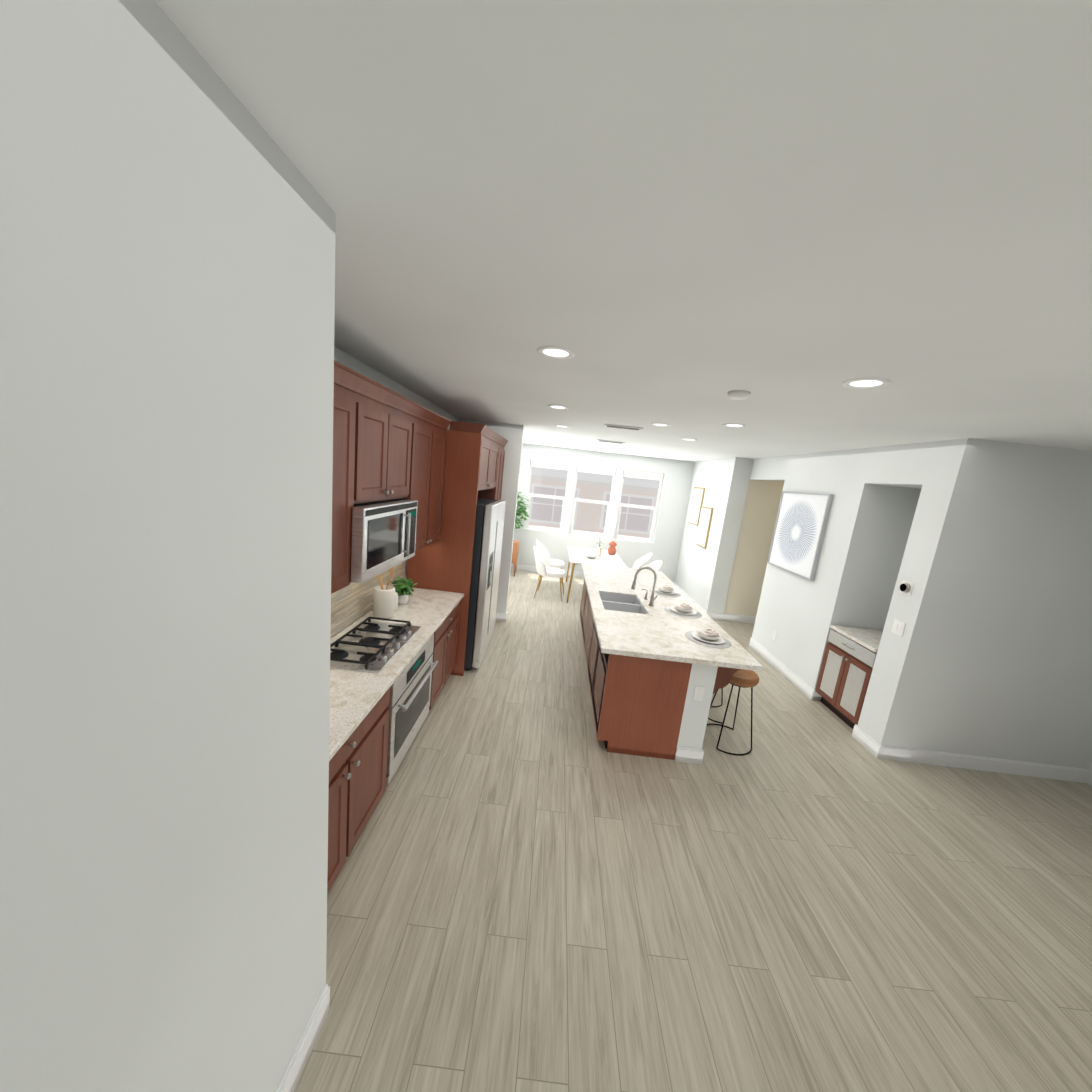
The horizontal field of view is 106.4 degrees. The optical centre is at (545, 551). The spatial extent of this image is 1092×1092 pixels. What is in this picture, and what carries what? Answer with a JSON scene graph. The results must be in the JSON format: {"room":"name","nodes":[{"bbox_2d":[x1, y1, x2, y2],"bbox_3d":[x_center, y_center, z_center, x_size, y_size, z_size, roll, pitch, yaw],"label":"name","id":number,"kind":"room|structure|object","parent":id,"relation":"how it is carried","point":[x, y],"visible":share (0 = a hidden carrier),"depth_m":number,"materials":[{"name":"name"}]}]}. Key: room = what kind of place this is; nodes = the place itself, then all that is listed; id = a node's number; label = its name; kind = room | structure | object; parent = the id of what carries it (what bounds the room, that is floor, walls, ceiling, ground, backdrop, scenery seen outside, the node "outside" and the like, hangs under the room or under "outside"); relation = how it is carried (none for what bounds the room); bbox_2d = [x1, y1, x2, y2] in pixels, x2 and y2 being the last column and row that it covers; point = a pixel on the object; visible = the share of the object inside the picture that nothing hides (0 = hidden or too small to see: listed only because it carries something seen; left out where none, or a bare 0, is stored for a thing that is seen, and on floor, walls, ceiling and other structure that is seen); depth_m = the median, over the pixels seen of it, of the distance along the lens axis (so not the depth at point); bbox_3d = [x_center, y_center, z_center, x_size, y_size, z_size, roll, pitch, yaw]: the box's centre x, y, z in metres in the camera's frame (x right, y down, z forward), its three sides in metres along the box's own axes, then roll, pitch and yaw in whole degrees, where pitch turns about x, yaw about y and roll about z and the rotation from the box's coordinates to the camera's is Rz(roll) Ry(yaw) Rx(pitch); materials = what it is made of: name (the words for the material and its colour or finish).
{"room":"dining room and kitchen","nodes":[
{"label":"dining room and kitchen","id":0,"kind":"room"},
{"bbox_2d":[0,0,335,1091],"bbox_3d":[-1.245,0.708,-0.397,0.930,2.780,3.587,6,10,1],"label":"wall","id":1,"kind":"structure","parent":0,"point":[166,320],"depth_m":0.71,"materials":[{"name":"paint"}]},
{"bbox_2d":[276,984,329,1091],"bbox_3d":[-0.914,2.046,-0.092,0.016,0.125,3.437,6,10,1],"label":"baseboard","id":2,"kind":"structure","parent":1,"relation":"attached to","point":[297,1064],"depth_m":1.45,"materials":[{"name":"white"}]},
{"bbox_2d":[330,346,457,638],"bbox_3d":[-1.480,-0.045,3.558,0.170,2.780,4.443,6,10,1],"label":"wall","id":3,"kind":"structure","parent":0,"point":[351,603],"depth_m":3.12,"materials":[{"name":"paint"}]},
{"bbox_2d":[331,360,366,593],"bbox_3d":[-1.195,-0.339,2.003,0.351,1.136,0.459,6,10,1],"label":"upper cabinet","id":4,"kind":"object","parent":3,"relation":"attached to","point":[350,386],"depth_m":2.13,"materials":[{"name":"brown wood"}]},
{"bbox_2d":[363,377,418,502],"bbox_3d":[-1.172,-0.453,2.634,0.351,1.136,0.826,6,10,1],"label":"upper cabinet","id":5,"kind":"object","parent":3,"relation":"attached to","point":[388,444],"depth_m":2.61,"materials":[{"name":"brown wood"}]},
{"bbox_2d":[351,498,417,583],"bbox_3d":[-1.164,-0.118,2.663,0.439,0.423,0.845,6,10,1],"label":"microwave","id":6,"kind":"object","parent":5,"relation":"in","point":[383,535],"visible":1,"depth_m":2.47,"materials":[{"name":"grey metal"}]},
{"bbox_2d":[415,404,450,550],"bbox_3d":[-1.141,-0.606,3.487,0.351,1.136,0.908,6,10,1],"label":"upper cabinet","id":7,"kind":"object","parent":3,"relation":"attached to","point":[429,481],"depth_m":3.49,"materials":[{"name":"brown wood"}]},
{"bbox_2d":[458,418,523,612],"bbox_3d":[-0.966,-0.401,5.795,1.040,2.780,0.120,6,10,1],"label":"wall","id":8,"kind":"structure","parent":0,"point":[512,434],"depth_m":5.64,"materials":[{"name":"paint"}]},
{"bbox_2d":[495,612,506,621],"bbox_3d":[-0.690,0.957,5.961,0.226,0.125,0.016,6,10,1],"label":"baseboard","id":9,"kind":"structure","parent":8,"relation":"attached to","point":[501,617],"depth_m":5.95,"materials":[{"name":"white"}]},
{"bbox_2d":[511,443,694,581],"bbox_3d":[0.872,-0.801,9.063,4.340,2.780,0.160,6,10,1],"label":"wall","id":10,"kind":"structure","parent":0,"point":[665,547],"depth_m":8.93,"materials":[{"name":"paint"}]},
{"bbox_2d":[524,459,570,532],"bbox_3d":[0.021,-1.208,9.020,0.880,1.530,0.156,6,10,1],"label":"window","id":11,"kind":"structure","parent":10,"relation":"in","point":[551,465],"depth_m":9.02,"materials":[{"name":"white plastic"}]},
{"bbox_2d":[569,464,615,537],"bbox_3d":[1.015,-1.097,9.004,0.860,1.530,0.156,6,10,1],"label":"window","id":12,"kind":"structure","parent":10,"relation":"in","point":[596,469],"depth_m":9.00,"materials":[{"name":"white plastic"}]},
{"bbox_2d":[511,564,674,582],"bbox_3d":[0.846,0.526,9.213,4.100,0.125,0.016,6,10,1],"label":"baseboard","id":13,"kind":"structure","parent":10,"relation":"attached to","point":[534,569],"depth_m":9.22,"materials":[{"name":"white wood"}]},
{"bbox_2d":[614,469,663,543],"bbox_3d":[2.028,-0.983,8.988,0.880,1.530,0.156,6,10,1],"label":"window","id":14,"kind":"structure","parent":10,"relation":"in","point":[642,474],"depth_m":8.99,"materials":[{"name":"white plastic"}]},
{"bbox_2d":[154,0,1091,461],"bbox_3d":[1.796,-1.084,3.203,6.900,0.080,11.520,6,10,1],"label":"ceiling","id":15,"kind":"structure","parent":0,"point":[682,218],"depth_m":0.92,"materials":[{"name":"paint"}]},
{"bbox_2d":[537,346,575,358],"bbox_3d":[0.052,-1.032,2.127,0.204,0.005,0.204,6,10,1],"label":"recessed light","id":16,"kind":"object","parent":15,"relation":"in","point":[554,352],"visible":1,"depth_m":2.12,"materials":[{"name":"white"}]},
{"bbox_2d":[547,405,568,409],"bbox_3d":[0.111,-1.326,3.760,0.204,0.005,0.204,6,10,1],"label":"recessed light","id":17,"kind":"object","parent":15,"relation":"in","point":[558,407],"visible":0.98,"depth_m":3.75,"materials":[{"name":"white"}]},
{"bbox_2d":[554,425,569,427],"bbox_3d":[0.201,-1.570,5.136,0.204,0.005,0.204,6,10,1],"label":"recessed light","id":18,"kind":"object","parent":15,"relation":"in","point":[562,426],"visible":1,"depth_m":5.13,"materials":[{"name":"white"}]},
{"bbox_2d":[597,439,624,443],"bbox_3d":[0.999,-1.699,6.334,0.420,0.015,0.170,6,10,1],"label":"ceiling vent","id":19,"kind":"object","parent":15,"relation":"in","point":[611,441],"visible":1,"depth_m":6.27,"materials":[{"name":"white metal"}]},
{"bbox_2d":[604,424,642,430],"bbox_3d":[0.867,-1.393,4.595,0.420,0.015,0.170,6,10,1],"label":"ceiling vent","id":20,"kind":"object","parent":15,"relation":"in","point":[622,427],"visible":1,"depth_m":4.54,"materials":[{"name":"white metal"}]},
{"bbox_2d":[650,423,670,426],"bbox_3d":[1.159,-1.283,4.146,0.204,0.005,0.204,6,10,1],"label":"recessed light","id":21,"kind":"object","parent":15,"relation":"in","point":[660,424],"visible":1,"depth_m":4.14,"materials":[{"name":"white"}]},
{"bbox_2d":[680,438,696,440],"bbox_3d":[1.769,-1.385,5.062,0.204,0.005,0.204,6,10,1],"label":"recessed light","id":22,"kind":"object","parent":15,"relation":"in","point":[688,439],"visible":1,"depth_m":5.06,"materials":[{"name":"white"}]},
{"bbox_2d":[722,423,745,427],"bbox_3d":[1.710,-1.143,3.714,0.204,0.005,0.204,6,10,1],"label":"recessed light","id":23,"kind":"object","parent":15,"relation":"in","point":[734,425],"visible":0.96,"depth_m":3.70,"materials":[{"name":"white"}]},
{"bbox_2d":[728,390,750,399],"bbox_3d":[1.199,-0.971,2.544,0.132,0.032,0.132,6,10,1],"label":"smoke detector","id":24,"kind":"object","parent":15,"relation":"attached to","point":[738,394],"visible":1,"depth_m":2.50,"materials":[{"name":"white plastic"}]},
{"bbox_2d":[842,378,890,388],"bbox_3d":[1.621,-0.851,2.072,0.204,0.005,0.204,6,10,1],"label":"recessed light","id":25,"kind":"object","parent":15,"relation":"in","point":[862,383],"visible":0.96,"depth_m":2.06,"materials":[{"name":"white glass"}]},
{"bbox_2d":[294,569,1091,1091],"bbox_3d":[1.495,1.687,3.805,6.900,0.060,11.700,6,10,1],"label":"floor","id":26,"kind":"structure","parent":0,"point":[536,887],"depth_m":2.16,"materials":[{"name":"brown wood"}]},
{"bbox_2d":[327,688,389,893],"bbox_3d":[-1.263,1.241,2.019,0.565,0.864,0.970,6,10,1],"label":"base cabinet","id":27,"kind":"object","parent":26,"relation":"on","point":[357,773],"depth_m":2.10,"materials":[{"name":"brown wood"}]},
{"bbox_2d":[429,628,438,709],"bbox_3d":[-1.230,1.076,2.934,0.565,0.864,0.890,6,10,1],"label":"base cabinet","id":28,"kind":"object","parent":26,"relation":"on","point":[436,635],"depth_m":3.40,"materials":[{"name":"brown wood"}]},
{"bbox_2d":[386,634,437,784],"bbox_3d":[-1.168,1.044,2.926,0.582,0.700,0.806,6,10,1],"label":"wall oven","id":29,"kind":"object","parent":28,"relation":"in","point":[410,695],"visible":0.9,"depth_m":2.79,"materials":[{"name":"grey metal"}]},
{"bbox_2d":[435,602,459,700],"bbox_3d":[-1.199,0.922,3.792,0.565,0.864,0.854,6,10,1],"label":"base cabinet","id":30,"kind":"object","parent":26,"relation":"on","point":[445,653],"depth_m":3.75,"materials":[{"name":"brown wood"}]},
{"bbox_2d":[329,588,463,760],"bbox_3d":[-1.176,0.647,2.796,0.608,0.035,2.714,6,10,1],"label":"countertop","id":31,"kind":"structure","parent":30,"relation":"on","point":[355,697],"depth_m":2.40,"materials":[{"name":"stone"}]},
{"bbox_2d":[330,617,420,672],"bbox_3d":[-1.183,0.607,2.777,0.430,0.050,0.750,6,10,1],"label":"cooktop","id":32,"kind":"object","parent":31,"relation":"in","point":[367,645],"visible":0.98,"depth_m":2.70,"materials":[{"name":"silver metal"}]},
{"bbox_2d":[373,566,394,618],"bbox_3d":[-1.289,0.300,3.268,0.165,0.450,0.177,6,10,1],"label":"utensil crock","id":33,"kind":"object","parent":31,"relation":"on","point":[384,601],"visible":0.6,"depth_m":3.22,"materials":[{"name":"white ceramic"}]},
{"bbox_2d":[394,592,397,610],"bbox_3d":[-1.306,0.412,3.448,0.110,0.162,0.110,6,10,1],"label":"canister","id":34,"kind":"object","parent":31,"relation":"on","point":[396,602],"visible":0.17,"depth_m":3.43,"materials":[{"name":"white ceramic"}]},
{"bbox_2d":[391,576,417,604],"bbox_3d":[-1.268,0.340,3.631,0.243,0.246,0.247,6,10,1],"label":"potted plant","id":35,"kind":"object","parent":31,"relation":"on","point":[402,587],"visible":0.96,"depth_m":3.58,"materials":[{"name":"green plant"}]},
{"bbox_2d":[406,421,507,675],"bbox_3d":[-1.009,-0.125,4.895,0.675,2.556,1.701,6,10,1],"label":"cabinet","id":36,"kind":"object","parent":26,"relation":"on","point":[474,461],"visible":0.33,"depth_m":4.05,"materials":[{"name":"brown wood"}]},
{"bbox_2d":[464,498,505,668],"bbox_3d":[-0.998,0.294,4.724,0.807,1.800,1.025,6,10,1],"label":"refrigerator","id":37,"kind":"object","parent":26,"relation":"on","point":[488,535],"visible":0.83,"depth_m":4.30,"materials":[{"name":"grey metal"}]},
{"bbox_2d":[511,492,529,575],"bbox_3d":[-0.732,-0.382,8.646,0.720,1.771,0.676,6,10,1],"label":"tree","id":38,"kind":"object","parent":26,"relation":"on","point":[516,542],"visible":0.38,"depth_m":8.56,"materials":[{"name":"green plant"}]},
{"bbox_2d":[533,546,564,600],"bbox_3d":[0.054,0.380,7.444,0.654,0.882,0.648,6,10,1],"label":"dining chair","id":39,"kind":"object","parent":26,"relation":"on","point":[543,568],"visible":1,"depth_m":7.28,"materials":[{"name":"white fabric"}]},
{"bbox_2d":[536,540,564,586],"bbox_3d":[0.082,0.242,8.211,0.654,0.882,0.648,6,10,1],"label":"dining chair","id":40,"kind":"object","parent":26,"relation":"on","point":[555,563],"visible":0.56,"depth_m":8.04,"materials":[{"name":"white plastic"}]},
{"bbox_2d":[566,546,626,602],"bbox_3d":[0.893,0.456,7.875,1.000,0.756,1.600,6,10,1],"label":"dining table","id":41,"kind":"object","parent":26,"relation":"on","point":[577,556],"visible":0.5,"depth_m":7.51,"materials":[{"name":"white wood"}]},
{"bbox_2d":[584,552,597,557],"bbox_3d":[0.829,0.081,7.556,0.280,0.078,0.280,6,10,1],"label":"bowl","id":42,"kind":"object","parent":41,"relation":"on","point":[590,555],"visible":1,"depth_m":7.50,"materials":[{"name":"white ceramic"}]},
{"bbox_2d":[595,535,604,551],"bbox_3d":[1.093,-0.160,8.268,0.198,0.349,0.129,6,10,1],"label":"flowers","id":43,"kind":"object","parent":41,"relation":"on","point":[598,549],"visible":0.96,"depth_m":8.25,"materials":[{"name":"white plant"}]},
{"bbox_2d":[608,541,616,554],"bbox_3d":[1.317,-0.062,8.112,0.170,0.262,0.170,6,10,1],"label":"terracotta vase","id":44,"kind":"object","parent":41,"relation":"on","point":[612,548],"visible":1,"depth_m":8.06,"materials":[{"name":"brown ceramic"}]},
{"bbox_2d":[627,553,652,568],"bbox_3d":[1.741,0.428,8.185,0.654,0.882,0.648,6,10,1],"label":"dining chair","id":45,"kind":"object","parent":26,"relation":"on","point":[641,562],"visible":0.46,"depth_m":8.27,"materials":[{"name":"white fabric"}]},
{"bbox_2d":[644,560,662,570],"bbox_3d":[1.714,0.566,7.418,0.654,0.882,0.648,6,10,1],"label":"dining chair","id":46,"kind":"object","parent":26,"relation":"on","point":[655,565],"visible":0.21,"depth_m":7.44,"materials":[{"name":"white plastic"}]},
{"bbox_2d":[580,587,735,764],"bbox_3d":[1.059,0.987,4.790,1.112,0.860,3.177,6,10,1],"label":"kitchen island","id":47,"kind":"object","parent":26,"relation":"on","point":[658,678],"depth_m":3.26,"materials":[{"name":"wood"}]},
{"bbox_2d":[581,563,763,670],"bbox_3d":[1.102,0.546,4.712,1.242,0.040,3.228,6,10,1],"label":"island countertop","id":48,"kind":"structure","parent":47,"relation":"on","point":[653,632],"depth_m":3.77,"materials":[{"name":"beige stone"}]},
{"bbox_2d":[600,591,643,610],"bbox_3d":[0.811,0.649,4.456,0.450,0.188,0.700,6,10,1],"label":"sink","id":49,"kind":"object","parent":48,"relation":"in","point":[617,602],"depth_m":4.76,"materials":[{"name":"silver metal"}]},
{"bbox_2d":[631,567,657,605],"bbox_3d":[1.056,0.373,4.351,0.276,0.418,0.111,6,10,1],"label":"faucet","id":50,"kind":"object","parent":48,"relation":"on","point":[652,599],"visible":1,"depth_m":4.36,"materials":[{"name":"grey metal"}]},
{"bbox_2d":[650,585,680,596],"bbox_3d":[1.471,0.461,5.018,0.380,0.096,0.380,6,10,1],"label":"place setting","id":51,"kind":"object","parent":48,"relation":"on","point":[667,591],"visible":1,"depth_m":4.96,"materials":[{"name":"white ceramic"}]},
{"bbox_2d":[664,603,701,617],"bbox_3d":[1.444,0.592,4.291,0.380,0.096,0.380,6,10,1],"label":"place setting","id":52,"kind":"object","parent":48,"relation":"on","point":[684,610],"visible":1,"depth_m":4.24,"materials":[{"name":"white ceramic"}]},
{"bbox_2d":[685,628,730,648],"bbox_3d":[1.418,0.723,3.563,0.380,0.096,0.380,6,10,1],"label":"place setting","id":53,"kind":"object","parent":48,"relation":"on","point":[711,638],"visible":1,"depth_m":3.52,"materials":[{"name":"white ceramic"}]},
{"bbox_2d":[711,688,722,706],"bbox_3d":[1.690,1.238,4.357,0.435,0.659,0.442,6,10,1],"label":"stool","id":54,"kind":"object","parent":26,"relation":"on","point":[721,699],"visible":0.06,"depth_m":4.25,"materials":[{"name":"brown metal"}]},
{"bbox_2d":[706,669,758,755],"bbox_3d":[1.619,1.366,3.620,0.444,0.659,0.443,6,10,1],"label":"stool","id":55,"kind":"object","parent":26,"relation":"on","point":[743,678],"visible":0.54,"depth_m":3.51,"materials":[{"name":"brown wood"}]},
{"bbox_2d":[815,625,882,728],"bbox_3d":[3.321,1.324,4.192,0.640,0.900,0.650,6,10,1],"label":"base cabinet","id":56,"kind":"object","parent":26,"relation":"on","point":[848,661],"visible":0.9,"depth_m":4.16,"materials":[{"name":"brown wood"}]},
{"bbox_2d":[675,457,753,613],"bbox_3d":[3.138,-0.360,8.013,0.295,2.780,2.220,6,10,1],"label":"wall column","id":57,"kind":"structure","parent":0,"point":[702,577],"depth_m":7.14,"materials":[{"name":"paint"}]},
{"bbox_2d":[674,583,706,612],"bbox_3d":[2.838,0.937,8.160,0.016,0.125,2.060,6,10,1],"label":"baseboard","id":58,"kind":"structure","parent":57,"relation":"attached to","point":[704,610],"depth_m":7.93,"materials":[{"name":"white wood"}]},
{"bbox_2d":[688,487,704,525],"bbox_3d":[3.037,-0.913,8.263,0.032,0.750,0.600,6,10,1],"label":"framed print","id":59,"kind":"object","parent":57,"relation":"attached to","point":[696,503],"visible":0.96,"depth_m":8.21,"materials":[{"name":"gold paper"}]},
{"bbox_2d":[695,506,713,548],"bbox_3d":[2.978,-0.460,7.711,0.032,0.750,0.550,6,10,1],"label":"framed print","id":60,"kind":"object","parent":57,"relation":"attached to","point":[704,524],"visible":1,"depth_m":7.64,"materials":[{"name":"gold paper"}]},
{"bbox_2d":[724,480,783,616],"bbox_3d":[4.086,-0.074,7.019,1.685,2.780,0.170,6,10,1],"label":"wall","id":61,"kind":"structure","parent":0,"point":[761,508],"depth_m":6.95,"materials":[{"name":"paint"}]},
{"bbox_2d":[707,612,755,623],"bbox_3d":[3.735,1.220,7.154,1.860,0.125,0.046,6,10,1],"label":"baseboard","id":62,"kind":"structure","parent":61,"relation":"attached to","point":[739,618],"depth_m":7.16,"materials":[{"name":"white wood"}]},
{"bbox_2d":[750,447,920,699],"bbox_3d":[3.507,0.115,5.650,0.630,2.780,2.630,6,10,1],"label":"wall","id":63,"kind":"structure","parent":0,"point":[864,543],"depth_m":4.50,"materials":[{"name":"paint"}]},
{"bbox_2d":[773,631,776,640],"bbox_3d":[3.069,1.131,5.478,0.009,0.120,0.075,6,10,1],"label":"outlet","id":64,"kind":"object","parent":63,"relation":"attached to","point":[774,635],"visible":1,"depth_m":5.47,"materials":[{"name":"white plastic"}]},
{"bbox_2d":[749,637,814,699],"bbox_3d":[3.025,1.476,5.343,0.016,0.125,1.541,6,10,1],"label":"baseboard","id":65,"kind":"structure","parent":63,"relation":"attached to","point":[800,684],"depth_m":5.17,"materials":[{"name":"white wood"}]},
{"bbox_2d":[767,491,833,580],"bbox_3d":[3.199,-0.237,5.212,0.046,1.016,1.006,6,10,1],"label":"wall art","id":66,"kind":"object","parent":63,"relation":"attached to","point":[799,531],"visible":1,"depth_m":5.11,"materials":[{"name":"white paper"}]},
{"bbox_2d":[865,441,933,488],"bbox_3d":[3.578,-0.775,3.805,0.630,0.360,0.680,6,10,1],"label":"wall","id":67,"kind":"structure","parent":0,"point":[904,465],"depth_m":3.78,"materials":[{"name":"paint"}]},
{"bbox_2d":[858,438,1091,768],"bbox_3d":[4.022,0.560,3.536,1.820,2.780,0.290,6,10,1],"label":"wall","id":68,"kind":"structure","parent":0,"point":[988,653],"depth_m":3.41,"materials":[{"name":"paint"}]},
{"bbox_2d":[852,724,881,757],"bbox_3d":[2.968,1.756,3.789,0.016,0.125,0.322,6,10,1],"label":"baseboard","id":69,"kind":"structure","parent":68,"relation":"attached to","point":[870,744],"depth_m":3.77,"materials":[{"name":"white wood"}]},
{"bbox_2d":[891,619,905,636],"bbox_3d":[3.091,0.669,3.584,0.009,0.125,0.115,6,10,1],"label":"light switch","id":70,"kind":"object","parent":68,"relation":"attached to","point":[898,627],"visible":1,"depth_m":3.58,"materials":[{"name":"white plastic"}]},
{"bbox_2d":[899,580,913,595],"bbox_3d":[3.118,0.315,3.550,0.032,0.120,0.120,6,10,1],"label":"thermostat","id":71,"kind":"object","parent":68,"relation":"attached to","point":[906,587],"visible":1,"depth_m":3.53,"materials":[{"name":"white plastic"}]},
{"bbox_2d":[879,745,1089,782],"bbox_3d":[3.875,1.885,3.624,1.820,0.125,0.016,6,10,1],"label":"baseboard","id":72,"kind":"structure","parent":68,"relation":"attached to","point":[1064,773],"depth_m":3.62,"materials":[{"name":"white wood"}]},
{"bbox_2d":[1086,761,1091,785],"bbox_3d":[4.902,1.164,0.776,0.150,2.780,5.870,6,10,1],"label":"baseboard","id":73,"kind":"structure","parent":0,"point":[1089,780],"depth_m":3.59,"materials":[{"name":"paint"}]},
{"label":"outside","id":74,"kind":"structure","parent":0,"visible":0},
{"bbox_3d":[-0.674,2.443,15.051,22.000,0.050,10.000,6,10,1],"label":"ground","id":75,"kind":"structure","parent":74,"visible":0},
{"bbox_2d":[528,475,657,537],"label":"window","id":76,"kind":"structure","parent":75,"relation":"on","point":[582,518],"depth_m":14.40,"materials":[{"name":"glass"}]}
]}

